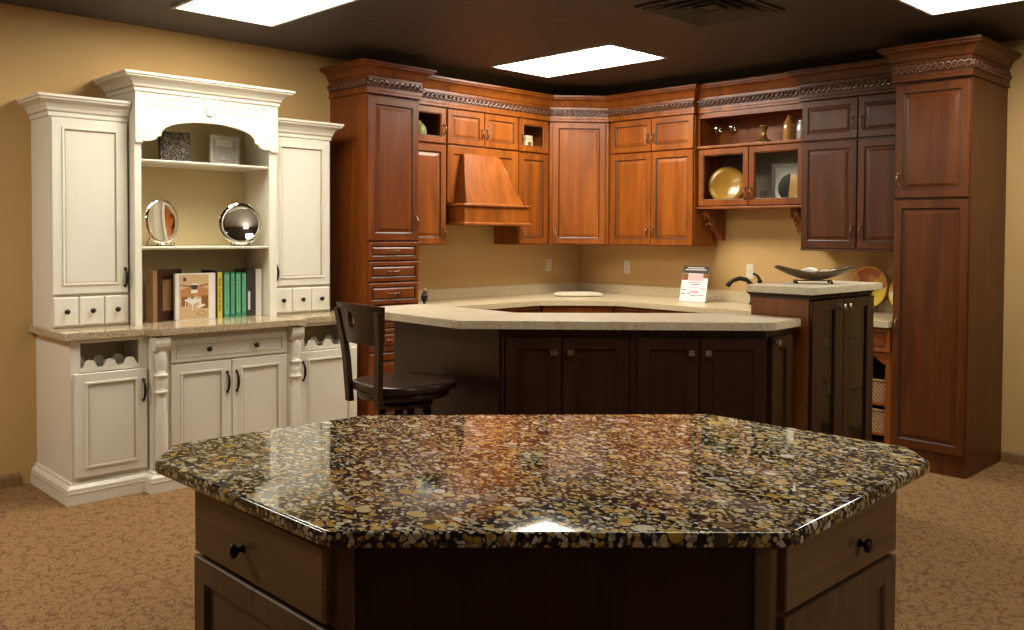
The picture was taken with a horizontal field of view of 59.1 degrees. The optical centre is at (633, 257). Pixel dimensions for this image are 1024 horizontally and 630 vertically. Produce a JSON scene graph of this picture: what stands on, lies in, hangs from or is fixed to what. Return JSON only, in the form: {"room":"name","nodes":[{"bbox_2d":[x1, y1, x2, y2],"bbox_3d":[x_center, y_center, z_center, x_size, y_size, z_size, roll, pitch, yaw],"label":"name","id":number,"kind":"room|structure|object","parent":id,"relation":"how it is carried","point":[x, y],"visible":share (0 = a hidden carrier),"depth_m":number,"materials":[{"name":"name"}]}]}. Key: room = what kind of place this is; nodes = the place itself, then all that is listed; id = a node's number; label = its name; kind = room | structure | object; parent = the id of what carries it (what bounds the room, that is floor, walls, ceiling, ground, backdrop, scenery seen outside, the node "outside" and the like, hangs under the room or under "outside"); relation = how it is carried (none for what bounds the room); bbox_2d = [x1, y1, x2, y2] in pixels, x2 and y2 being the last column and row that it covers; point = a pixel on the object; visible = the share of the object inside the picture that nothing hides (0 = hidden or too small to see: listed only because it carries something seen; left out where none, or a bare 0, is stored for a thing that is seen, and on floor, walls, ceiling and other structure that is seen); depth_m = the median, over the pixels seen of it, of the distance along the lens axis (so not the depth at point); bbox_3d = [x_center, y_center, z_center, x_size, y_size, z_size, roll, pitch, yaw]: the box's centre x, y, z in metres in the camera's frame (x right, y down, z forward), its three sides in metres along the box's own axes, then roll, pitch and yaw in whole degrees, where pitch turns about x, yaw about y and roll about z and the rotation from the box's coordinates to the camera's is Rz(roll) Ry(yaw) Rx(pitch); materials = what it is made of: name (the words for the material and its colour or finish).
{"room":"store","nodes":[
{"label":"store","id":0,"kind":"room"},
{"bbox_2d":[0,3,578,484],"bbox_3d":[-3.721,-0.058,4.918,0.100,2.736,9.700,2,2,42],"label":"wall","id":1,"kind":"structure","parent":0,"point":[41,50],"depth_m":5.29,"materials":[{"name":"beige paint"}]},
{"bbox_2d":[0,472,19,488],"bbox_3d":[-5.222,1.305,3.201,0.016,0.076,5.100,2,2,42],"label":"baseboard","id":2,"kind":"structure","parent":1,"relation":"attached to","point":[12,479],"depth_m":5.06,"materials":[{"name":"brown wood"}]},
{"bbox_2d":[418,75,453,244],"bbox_3d":[-1.655,-0.734,6.824,0.407,1.276,0.382,2,2,42],"label":"upper cabinet","id":3,"kind":"object","parent":1,"relation":"attached to","point":[432,109],"visible":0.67,"depth_m":6.79,"materials":[{"name":"brown wood"}]},
{"bbox_2d":[419,121,426,134],"bbox_3d":[-1.650,-0.971,6.812,0.132,0.150,0.132,2,2,42],"label":"round vase","id":4,"kind":"object","parent":3,"relation":"in","point":[422,129],"visible":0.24,"depth_m":6.77,"materials":[{"name":"green ceramic"}]},
{"bbox_2d":[446,79,525,151],"bbox_3d":[-1.286,-1.131,7.223,0.407,0.498,0.736,2,2,42],"label":"upper cabinet","id":5,"kind":"object","parent":1,"relation":"attached to","point":[478,115],"visible":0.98,"depth_m":7.11,"materials":[{"name":"brown wood"}]},
{"bbox_2d":[446,145,531,225],"bbox_3d":[-1.249,-0.568,7.200,0.500,0.618,0.716,2,2,42],"label":"range hood","id":6,"kind":"object","parent":1,"relation":"attached to","point":[482,184],"visible":0.84,"depth_m":7.02,"materials":[{"name":"brown wood"}]},
{"bbox_2d":[418,282,578,300],"bbox_3d":[-1.227,0.290,7.628,0.020,0.087,2.106,2,2,42],"label":"backsplash","id":7,"kind":"structure","parent":1,"relation":"attached to","point":[486,291],"depth_m":7.68,"materials":[{"name":"beige stone"}]},
{"bbox_2d":[494,91,553,244],"bbox_3d":[-0.930,-0.750,7.635,0.407,1.276,0.362,2,2,42],"label":"upper cabinet","id":8,"kind":"object","parent":1,"relation":"attached to","point":[535,113],"visible":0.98,"depth_m":7.56,"materials":[{"name":"brown wood"}]},
{"bbox_2d":[524,135,532,145],"bbox_3d":[-0.914,-0.975,7.589,0.081,0.128,0.080,2,2,42],"label":"candle jar","id":9,"kind":"object","parent":8,"relation":"in","point":[528,140],"visible":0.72,"depth_m":7.55,"materials":[{"name":"beige ceramic"}]},
{"bbox_2d":[524,140,532,145],"bbox_3d":[-0.915,-0.956,7.590,0.080,0.090,0.080,2,2,42],"label":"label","id":10,"kind":"object","parent":9,"relation":"on","point":[526,142],"depth_m":7.55,"materials":[{"name":"beige paper"}]},
{"bbox_2d":[545,259,550,270],"bbox_3d":[-0.778,0.069,8.132,0.008,0.116,0.072,2,2,42],"label":"wall outlet","id":11,"kind":"object","parent":1,"relation":"attached to","point":[547,261],"visible":1,"depth_m":8.12,"materials":[{"name":"beige plastic"}]},
{"bbox_2d":[547,95,609,244],"bbox_3d":[-0.484,-0.753,7.913,0.728,1.276,0.729,2,2,42],"label":"upper cabinet","id":12,"kind":"object","parent":1,"relation":"attached to","point":[579,126],"visible":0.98,"depth_m":7.70,"materials":[{"name":"brown wood"}]},
{"bbox_2d":[0,0,1023,95],"bbox_3d":[-0.281,-1.368,1.816,9.300,0.100,9.700,2,2,42],"label":"ceiling","id":13,"kind":"structure","parent":0,"point":[458,39],"depth_m":5.59,"materials":[{"name":"paint"}]},
{"bbox_2d":[171,0,357,26],"bbox_3d":[-1.951,-1.404,4.835,1.255,0.012,0.595,2,2,42],"label":"recessed light","id":14,"kind":"object","parent":13,"relation":"in","point":[271,13],"visible":1,"depth_m":5.04,"materials":[{"name":"white plastic"}]},
{"bbox_2d":[490,43,667,77],"bbox_3d":[-0.424,-1.437,6.542,1.255,0.012,0.595,2,2,42],"label":"recessed light","id":15,"kind":"object","parent":13,"relation":"in","point":[608,55],"visible":1,"depth_m":6.49,"materials":[{"name":"white plastic"}]},
{"bbox_2d":[635,0,784,26],"bbox_3d":[0.428,-1.384,4.965,0.600,0.019,0.600,2,2,42],"label":"ceiling vent","id":16,"kind":"object","parent":13,"relation":"in","point":[697,17],"visible":1,"depth_m":5.02,"materials":[{"name":"metal"}]},
{"bbox_2d":[897,0,1023,15],"bbox_3d":[1.963,-1.362,4.428,1.255,0.012,0.595,2,2,42],"label":"recessed light","id":17,"kind":"object","parent":13,"relation":"in","point":[930,7],"visible":1,"depth_m":4.83,"materials":[{"name":"white plastic"}]},
{"bbox_2d":[0,461,1023,629],"bbox_3d":[-0.304,1.467,1.890,9.300,0.100,9.700,2,2,42],"label":"floor","id":18,"kind":"structure","parent":0,"point":[126,562],"depth_m":4.00,"materials":[{"name":"carpet"}]},
{"bbox_2d":[30,334,147,506],"bbox_3d":[-3.097,0.873,5.067,0.676,0.877,0.417,2,2,42],"label":"base cabinet","id":19,"kind":"object","parent":18,"relation":"on","point":[92,394],"visible":0.98,"depth_m":4.90,"materials":[{"name":"beige paint"}]},
{"bbox_2d":[145,325,304,494],"bbox_3d":[-2.637,0.864,5.533,0.740,0.877,0.958,2,2,42],"label":"base cabinet","id":20,"kind":"object","parent":18,"relation":"on","point":[207,385],"visible":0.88,"depth_m":5.27,"materials":[{"name":"beige paint"}]},
{"bbox_2d":[28,310,352,340],"bbox_3d":[-2.620,0.404,5.538,0.734,0.037,1.778,2,2,42],"label":"countertop","id":21,"kind":"structure","parent":20,"relation":"on","point":[172,327],"depth_m":5.16,"materials":[{"name":"beige stone"}]},
{"bbox_2d":[16,92,131,328],"bbox_3d":[-3.203,-0.254,5.104,0.415,1.291,0.463,2,2,42],"label":"upper cabinet","id":22,"kind":"object","parent":21,"relation":"on","point":[79,165],"visible":1,"depth_m":5.01,"materials":[{"name":"beige paint"}]},
{"bbox_2d":[146,269,181,322],"bbox_3d":[-2.850,0.229,5.413,0.055,0.315,0.232,1,2,18],"label":"sample","id":23,"kind":"object","parent":21,"relation":"on","point":[159,283],"visible":0.94,"depth_m":5.36,"materials":[{"name":"brown wood"}]},
{"bbox_2d":[93,69,294,325],"bbox_3d":[-2.718,-0.342,5.552,0.538,1.452,1.003,2,2,42],"label":"bookcase","id":24,"kind":"object","parent":21,"relation":"on","point":[199,190],"visible":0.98,"depth_m":5.64,"materials":[{"name":"beige paint"}]},
{"bbox_2d":[146,236,174,245],"bbox_3d":[-2.860,-0.133,5.362,0.105,0.129,0.148,1,2,12],"label":"plate stand","id":25,"kind":"object","parent":24,"relation":"on","point":[149,236],"visible":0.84,"depth_m":5.33,"materials":[{"name":"black metal"}]},
{"bbox_2d":[145,199,178,244],"bbox_3d":[-2.841,-0.215,5.356,0.024,0.280,0.280,1,2,12],"label":"tray","id":26,"kind":"object","parent":25,"relation":"on","point":[161,218],"visible":1,"depth_m":5.36,"materials":[{"name":"silver metal"}]},
{"bbox_2d":[158,131,189,161],"bbox_3d":[-2.839,-0.679,5.497,0.170,0.190,0.055,-1,2,-34],"label":"tile","id":27,"kind":"structure","parent":24,"relation":"on","point":[173,146],"depth_m":5.47,"materials":[{"name":"stone"}]},
{"bbox_2d":[209,134,239,164],"bbox_3d":[-2.633,-0.687,5.726,0.016,0.196,0.200,2,2,36],"label":"framed print","id":28,"kind":"object","parent":24,"relation":"on","point":[223,149],"visible":0.79,"depth_m":5.72,"materials":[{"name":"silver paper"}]},
{"bbox_2d":[230,242,253,245],"bbox_3d":[-2.533,-0.140,5.726,0.148,0.129,0.105,-1,2,-38],"label":"plate stand","id":29,"kind":"object","parent":24,"relation":"on","point":[232,242],"visible":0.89,"depth_m":5.72,"materials":[{"name":"black metal"}]},
{"bbox_2d":[219,203,262,244],"bbox_3d":[-2.519,-0.216,5.707,0.268,0.268,0.020,-1,2,-38],"label":"tray","id":30,"kind":"object","parent":29,"relation":"on","point":[239,223],"visible":1,"depth_m":5.71,"materials":[{"name":"silver metal"}]},
{"bbox_2d":[173,273,214,320],"bbox_3d":[-2.718,0.241,5.509,0.032,0.288,0.240,2,2,42],"label":"book","id":31,"kind":"object","parent":21,"relation":"on","point":[193,293],"visible":1,"depth_m":5.49,"materials":[{"name":"beige paper"}]},
{"bbox_2d":[179,274,208,319],"bbox_3d":[-2.713,0.243,5.492,0.002,0.274,0.176,2,2,42],"label":"picture","id":32,"kind":"object","parent":31,"relation":"attached to","point":[193,288],"depth_m":5.49},
{"bbox_2d":[201,270,216,317],"bbox_3d":[-2.714,0.231,5.687,0.190,0.300,0.020,2,2,42],"label":"book","id":33,"kind":"object","parent":21,"relation":"on","point":[202,271],"visible":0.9,"depth_m":5.63,"materials":[{"name":"paper"}]},
{"bbox_2d":[217,272,221,317],"bbox_3d":[-2.693,0.235,5.703,0.191,0.290,0.028,2,2,42],"label":"book","id":34,"kind":"object","parent":21,"relation":"on","point":[219,274],"visible":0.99,"depth_m":5.64,"materials":[{"name":"paper"}]},
{"bbox_2d":[217,271,229,316],"bbox_3d":[-2.666,0.236,5.740,0.191,0.287,0.035,2,2,42],"label":"book","id":35,"kind":"object","parent":21,"relation":"on","point":[225,275],"visible":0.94,"depth_m":5.68,"materials":[{"name":"paper"}]},
{"bbox_2d":[226,278,227,308],"bbox_3d":[-2.595,0.231,5.676,0.001,0.202,0.009,2,2,42],"label":"print","id":36,"kind":"object","parent":35,"relation":"attached to","point":[226,278],"depth_m":5.68},
{"bbox_2d":[221,271,234,316],"bbox_3d":[-2.641,0.237,5.768,0.191,0.285,0.025,2,2,42],"label":"book","id":37,"kind":"object","parent":21,"relation":"on","point":[232,274],"visible":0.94,"depth_m":5.70,"materials":[{"name":"paper"}]},
{"bbox_2d":[232,277,233,308],"bbox_3d":[-2.570,0.229,5.705,0.001,0.205,0.009,2,2,42],"label":"print","id":38,"kind":"object","parent":37,"relation":"attached to","point":[232,277],"depth_m":5.71},
{"bbox_2d":[235,272,240,316],"bbox_3d":[-2.617,0.237,5.795,0.191,0.283,0.031,2,2,42],"label":"book","id":39,"kind":"object","parent":21,"relation":"on","point":[237,274],"visible":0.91,"depth_m":5.73,"materials":[{"name":"paper"}]},
{"bbox_2d":[239,272,245,315],"bbox_3d":[-2.592,0.237,5.823,0.191,0.281,0.029,2,2,42],"label":"book","id":40,"kind":"object","parent":21,"relation":"on","point":[243,275],"visible":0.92,"depth_m":5.76,"materials":[{"name":"paper"}]},
{"bbox_2d":[243,277,244,307],"bbox_3d":[-2.521,0.228,5.759,0.001,0.205,0.009,2,2,42],"label":"print","id":41,"kind":"object","parent":40,"relation":"attached to","point":[243,277],"depth_m":5.76},
{"bbox_2d":[234,268,255,315],"bbox_3d":[-2.561,0.226,5.858,0.191,0.302,0.056,2,2,42],"label":"ring binder","id":42,"kind":"object","parent":21,"relation":"on","point":[250,273],"visible":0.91,"depth_m":5.79,"materials":[{"name":"plastic"}]},
{"bbox_2d":[244,268,261,314],"bbox_3d":[-2.528,0.224,5.895,0.190,0.305,0.038,2,2,42],"label":"ring binder","id":43,"kind":"object","parent":21,"relation":"on","point":[258,271],"visible":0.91,"depth_m":5.83,"materials":[{"name":"plastic"}]},
{"bbox_2d":[277,117,343,314],"bbox_3d":[-2.316,-0.273,6.096,0.415,1.291,0.491,2,2,42],"label":"upper cabinet","id":44,"kind":"object","parent":21,"relation":"on","point":[303,155],"visible":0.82,"depth_m":5.98,"materials":[{"name":"beige paint"}]},
{"bbox_2d":[301,320,356,424],"bbox_3d":[-2.210,0.854,6.058,0.676,0.877,0.459,2,2,42],"label":"base cabinet","id":45,"kind":"object","parent":18,"relation":"on","point":[322,378],"visible":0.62,"depth_m":5.84,"materials":[{"name":"beige paint"}]},
{"bbox_2d":[319,58,436,415],"bbox_3d":[-1.865,-0.041,6.487,0.590,2.648,0.597,2,2,42],"label":"pantry cabinet","id":46,"kind":"object","parent":18,"relation":"on","point":[374,157],"visible":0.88,"depth_m":6.32,"materials":[{"name":"brown wood"}]},
{"bbox_2d":[333,302,456,414],"bbox_3d":[-1.093,0.778,4.145,0.460,1.152,0.475,2,2,45],"label":"bar stool","id":47,"kind":"object","parent":18,"relation":"on","point":[398,392],"visible":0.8,"depth_m":4.02,"materials":[{"name":"black wood"}]},
{"bbox_2d":[486,306,539,312],"bbox_3d":[-1.338,0.831,7.051,0.652,0.884,1.080,2,2,42],"label":"base cabinet","id":48,"kind":"object","parent":18,"relation":"on","point":[529,309],"visible":0.02,"depth_m":7.11,"materials":[{"name":"brown wood"}]},
{"bbox_2d":[194,490,896,629],"bbox_3d":[-0.214,0.970,2.099,1.269,0.886,1.164,2,2,42],"label":"kitchen island","id":49,"kind":"object","parent":18,"relation":"on","point":[251,572],"visible":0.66,"depth_m":1.73,"materials":[{"name":"brown wood"}]},
{"bbox_2d":[155,414,928,547],"bbox_3d":[-0.217,0.508,2.241,1.546,0.029,1.399,2,2,42],"label":"island countertop","id":50,"kind":"structure","parent":49,"relation":"on","point":[598,480],"depth_m":2.01,"materials":[{"name":"brown stone"}]},
{"bbox_2d":[540,306,615,312],"bbox_3d":[-0.481,0.770,7.722,1.030,0.784,1.034,2,2,42],"label":"base cabinet","id":51,"kind":"object","parent":18,"relation":"on","point":[543,309],"visible":0.04,"depth_m":7.27,"materials":[{"name":"brown wood"}]},
{"bbox_2d":[418,282,892,327],"bbox_3d":[0.058,0.350,6.492,3.452,0.127,2.125,2,2,42],"label":"countertop","id":52,"kind":"structure","parent":51,"relation":"on","point":[506,296],"depth_m":7.27,"materials":[{"name":"beige stone"}]},
{"bbox_2d":[421,288,427,303],"bbox_3d":[-1.539,0.293,6.545,0.058,0.133,0.060,2,2,42],"label":"figurine","id":53,"kind":"object","parent":52,"relation":"on","point":[424,296],"visible":0.77,"depth_m":6.53,"materials":[{"name":"black metal"}]},
{"bbox_2d":[554,292,602,296],"bbox_3d":[-0.482,0.320,7.744,0.430,0.032,0.230,0,2,-3],"label":"serving board","id":54,"kind":"object","parent":52,"relation":"on","point":[564,294],"visible":1,"depth_m":7.66,"materials":[{"name":"beige wood"}]},
{"bbox_2d":[679,266,709,302],"bbox_3d":[0.491,0.213,7.174,0.256,0.292,0.079,2,2,38],"label":"sign","id":55,"kind":"object","parent":52,"relation":"on","point":[694,283],"visible":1,"depth_m":7.17,"materials":[{"name":"white paper"}]},
{"bbox_2d":[726,273,761,304],"bbox_3d":[0.865,0.242,6.977,0.291,0.251,0.058,1,2,13],"label":"kitchen faucet","id":56,"kind":"object","parent":52,"relation":"on","point":[730,282],"visible":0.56,"depth_m":6.96,"materials":[{"name":"black metal"}]},
{"bbox_2d":[850,266,887,311],"bbox_3d":[1.668,0.226,6.349,0.296,0.323,0.115,2,2,42],"label":"plate","id":57,"kind":"object","parent":52,"relation":"on","point":[865,274],"visible":0.49,"depth_m":6.32,"materials":[{"name":"yellow ceramic"}]},
{"bbox_2d":[888,282,892,304],"bbox_3d":[1.877,0.260,6.163,0.240,0.267,0.115,2,2,42],"label":"plate","id":58,"kind":"object","parent":52,"relation":"on","point":[890,293],"visible":0.15,"depth_m":6.23,"materials":[{"name":"yellow ceramic"}]},
{"bbox_2d":[394,321,792,427],"bbox_3d":[-0.271,0.837,4.385,2.056,1.029,0.696,1,2,13],"label":"bar cabinet","id":59,"kind":"object","parent":18,"relation":"on","point":[742,375],"visible":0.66,"depth_m":4.12,"materials":[{"name":"wood"}]},
{"bbox_2d":[381,304,800,330],"bbox_3d":[-0.370,0.302,4.372,2.317,0.037,0.821,1,2,14],"label":"countertop","id":60,"kind":"structure","parent":59,"relation":"on","point":[426,314],"depth_m":4.17,"materials":[{"name":"beige stone"}]},
{"bbox_2d":[615,306,696,312],"bbox_3d":[0.412,0.842,7.175,1.005,0.884,0.652,2,2,42],"label":"base cabinet","id":61,"kind":"object","parent":18,"relation":"on","point":[618,309],"visible":0.02,"depth_m":7.10,"materials":[{"name":"brown wood"}]},
{"bbox_2d":[746,290,873,440],"bbox_3d":[0.944,0.763,4.673,0.404,1.181,0.668,2,2,42],"label":"end cabinet","id":62,"kind":"object","parent":18,"relation":"on","point":[832,372],"visible":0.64,"depth_m":4.53,"materials":[{"name":"brown wood"}]},
{"bbox_2d":[745,280,881,294],"bbox_3d":[0.956,0.155,4.671,0.400,0.036,0.718,2,2,42],"label":"countertop","id":63,"kind":"structure","parent":62,"relation":"on","point":[803,287],"depth_m":4.49,"materials":[{"name":"beige stone"}]},
{"bbox_2d":[774,265,853,283],"bbox_3d":[0.945,0.089,4.665,0.416,0.095,0.148,1,2,4],"label":"bowl","id":64,"kind":"object","parent":63,"relation":"on","point":[808,276],"visible":0.98,"depth_m":4.62,"materials":[{"name":"brown metal"}]},
{"bbox_2d":[801,267,817,271],"bbox_3d":[0.920,0.078,4.662,0.091,0.054,0.078,1,2,4],"label":"shell","id":65,"kind":"object","parent":64,"relation":"in","point":[808,269],"visible":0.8,"depth_m":4.63,"materials":[{"name":"white"}]},
{"bbox_2d":[872,327,891,444],"bbox_3d":[1.665,0.881,6.056,0.448,0.884,0.649,2,2,42],"label":"base cabinet","id":66,"kind":"object","parent":18,"relation":"on","point":[882,337],"visible":0.11,"depth_m":5.72,"materials":[{"name":"brown wood"}]},
{"bbox_2d":[872,404,884,432],"bbox_3d":[1.659,1.055,6.071,0.384,0.155,0.532,2,2,42],"label":"wicker basket","id":67,"kind":"object","parent":66,"relation":"in","point":[878,411],"visible":0.15,"depth_m":5.79,"materials":[{"name":"beige wicker"}]},
{"bbox_2d":[872,366,885,403],"bbox_3d":[1.661,0.860,6.066,0.384,0.155,0.532,2,2,42],"label":"wicker basket","id":68,"kind":"object","parent":66,"relation":"in","point":[878,395],"visible":0.15,"depth_m":5.79,"materials":[{"name":"beige wicker"}]},
{"bbox_2d":[877,34,1021,478],"bbox_3d":[2.006,0.011,5.702,0.652,2.648,0.710,2,2,42],"label":"pantry cabinet","id":69,"kind":"object","parent":18,"relation":"on","point":[952,94],"visible":1,"depth_m":5.50,"materials":[{"name":"brown wood"}]},
{"bbox_2d":[579,39,1023,452],"bbox_3d":[2.945,-0.018,5.397,9.200,2.736,0.100,2,2,42],"label":"wall","id":70,"kind":"structure","parent":0,"point":[766,239],"depth_m":6.86,"materials":[{"name":"beige paint"}]},
{"bbox_2d":[624,260,629,273],"bbox_3d":[-0.059,0.086,8.013,0.072,0.116,0.008,2,2,42],"label":"wall outlet","id":71,"kind":"object","parent":70,"relation":"attached to","point":[626,263],"visible":1,"depth_m":8.01,"materials":[{"name":"beige plastic"}]},
{"bbox_2d":[605,84,716,246],"bbox_3d":[0.236,-0.736,7.466,1.023,1.276,0.407,2,2,42],"label":"upper cabinet","id":72,"kind":"object","parent":70,"relation":"attached to","point":[654,153],"visible":0.99,"depth_m":7.35,"materials":[{"name":"brown wood"}]},
{"bbox_2d":[579,282,892,312],"bbox_3d":[0.767,0.315,7.269,3.432,0.087,0.020,2,2,42],"label":"backsplash","id":73,"kind":"structure","parent":70,"relation":"attached to","point":[715,295],"depth_m":7.71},
{"bbox_2d":[696,73,802,240],"bbox_3d":[0.939,-0.739,6.873,0.995,1.228,0.354,2,2,42],"label":"display cabinet","id":74,"kind":"object","parent":70,"relation":"attached to","point":[749,103],"visible":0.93,"depth_m":6.94,"materials":[{"name":"brown wood"}]},
{"bbox_2d":[709,167,742,198],"bbox_3d":[0.744,-0.575,7.113,0.296,0.306,0.095,1,2,16],"label":"plate","id":75,"kind":"object","parent":74,"relation":"in","point":[725,182],"visible":0.82,"depth_m":7.13,"materials":[{"name":"metal"}]},
{"bbox_2d":[754,125,771,141],"bbox_3d":[1.004,-0.947,6.847,0.170,0.142,0.170,2,2,42],"label":"candlestick","id":76,"kind":"object","parent":74,"relation":"on","point":[764,138],"visible":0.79,"depth_m":6.82,"materials":[{"name":"gold metal"}]},
{"bbox_2d":[771,163,797,197],"bbox_3d":[1.215,-0.565,6.784,0.355,0.311,0.018,1,2,34],"label":"serving tray","id":77,"kind":"object","parent":74,"relation":"in","point":[777,169],"visible":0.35,"depth_m":6.85,"materials":[{"name":"grey ceramic"}]},
{"bbox_2d":[775,171,797,197],"bbox_3d":[1.176,-0.532,6.702,0.250,0.247,0.103,2,2,42],"label":"plate","id":78,"kind":"object","parent":74,"relation":"in","point":[786,184],"visible":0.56,"depth_m":6.71,"materials":[{"name":"ceramic"}]},
{"bbox_2d":[782,114,795,139],"bbox_3d":[1.172,-0.973,6.696,0.100,0.205,0.100,2,2,42],"label":"bottle","id":79,"kind":"object","parent":74,"relation":"on","point":[789,125],"visible":0.86,"depth_m":6.66,"materials":[{"name":"brown ceramic"}]},
{"bbox_2d":[796,120,801,138],"bbox_3d":[1.259,-0.946,6.645,0.088,0.155,0.088,2,2,42],"label":"vase","id":80,"kind":"object","parent":74,"relation":"on","point":[799,124],"visible":0.35,"depth_m":6.62,"materials":[{"name":"silver metal"}]},
{"bbox_2d":[746,264,753,278],"bbox_3d":[0.930,0.111,7.125,0.072,0.116,0.014,2,2,42],"label":"wall outlet","id":81,"kind":"object","parent":70,"relation":"attached to","point":[749,267],"visible":0.89,"depth_m":7.12,"materials":[{"name":"beige plastic"}]},
{"bbox_2d":[786,58,895,251],"bbox_3d":[1.577,-0.688,6.268,0.940,1.288,0.407,2,2,42],"label":"upper cabinet","id":82,"kind":"object","parent":70,"relation":"attached to","point":[849,111],"visible":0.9,"depth_m":6.18,"materials":[{"name":"brown wood"}]},
{"bbox_2d":[1001,450,1023,465],"bbox_3d":[4.365,1.359,4.074,5.255,0.076,0.016,2,2,42],"label":"baseboard","id":83,"kind":"structure","parent":70,"relation":"attached to","point":[1012,457],"depth_m":5.77,"materials":[{"name":"brown wood"}]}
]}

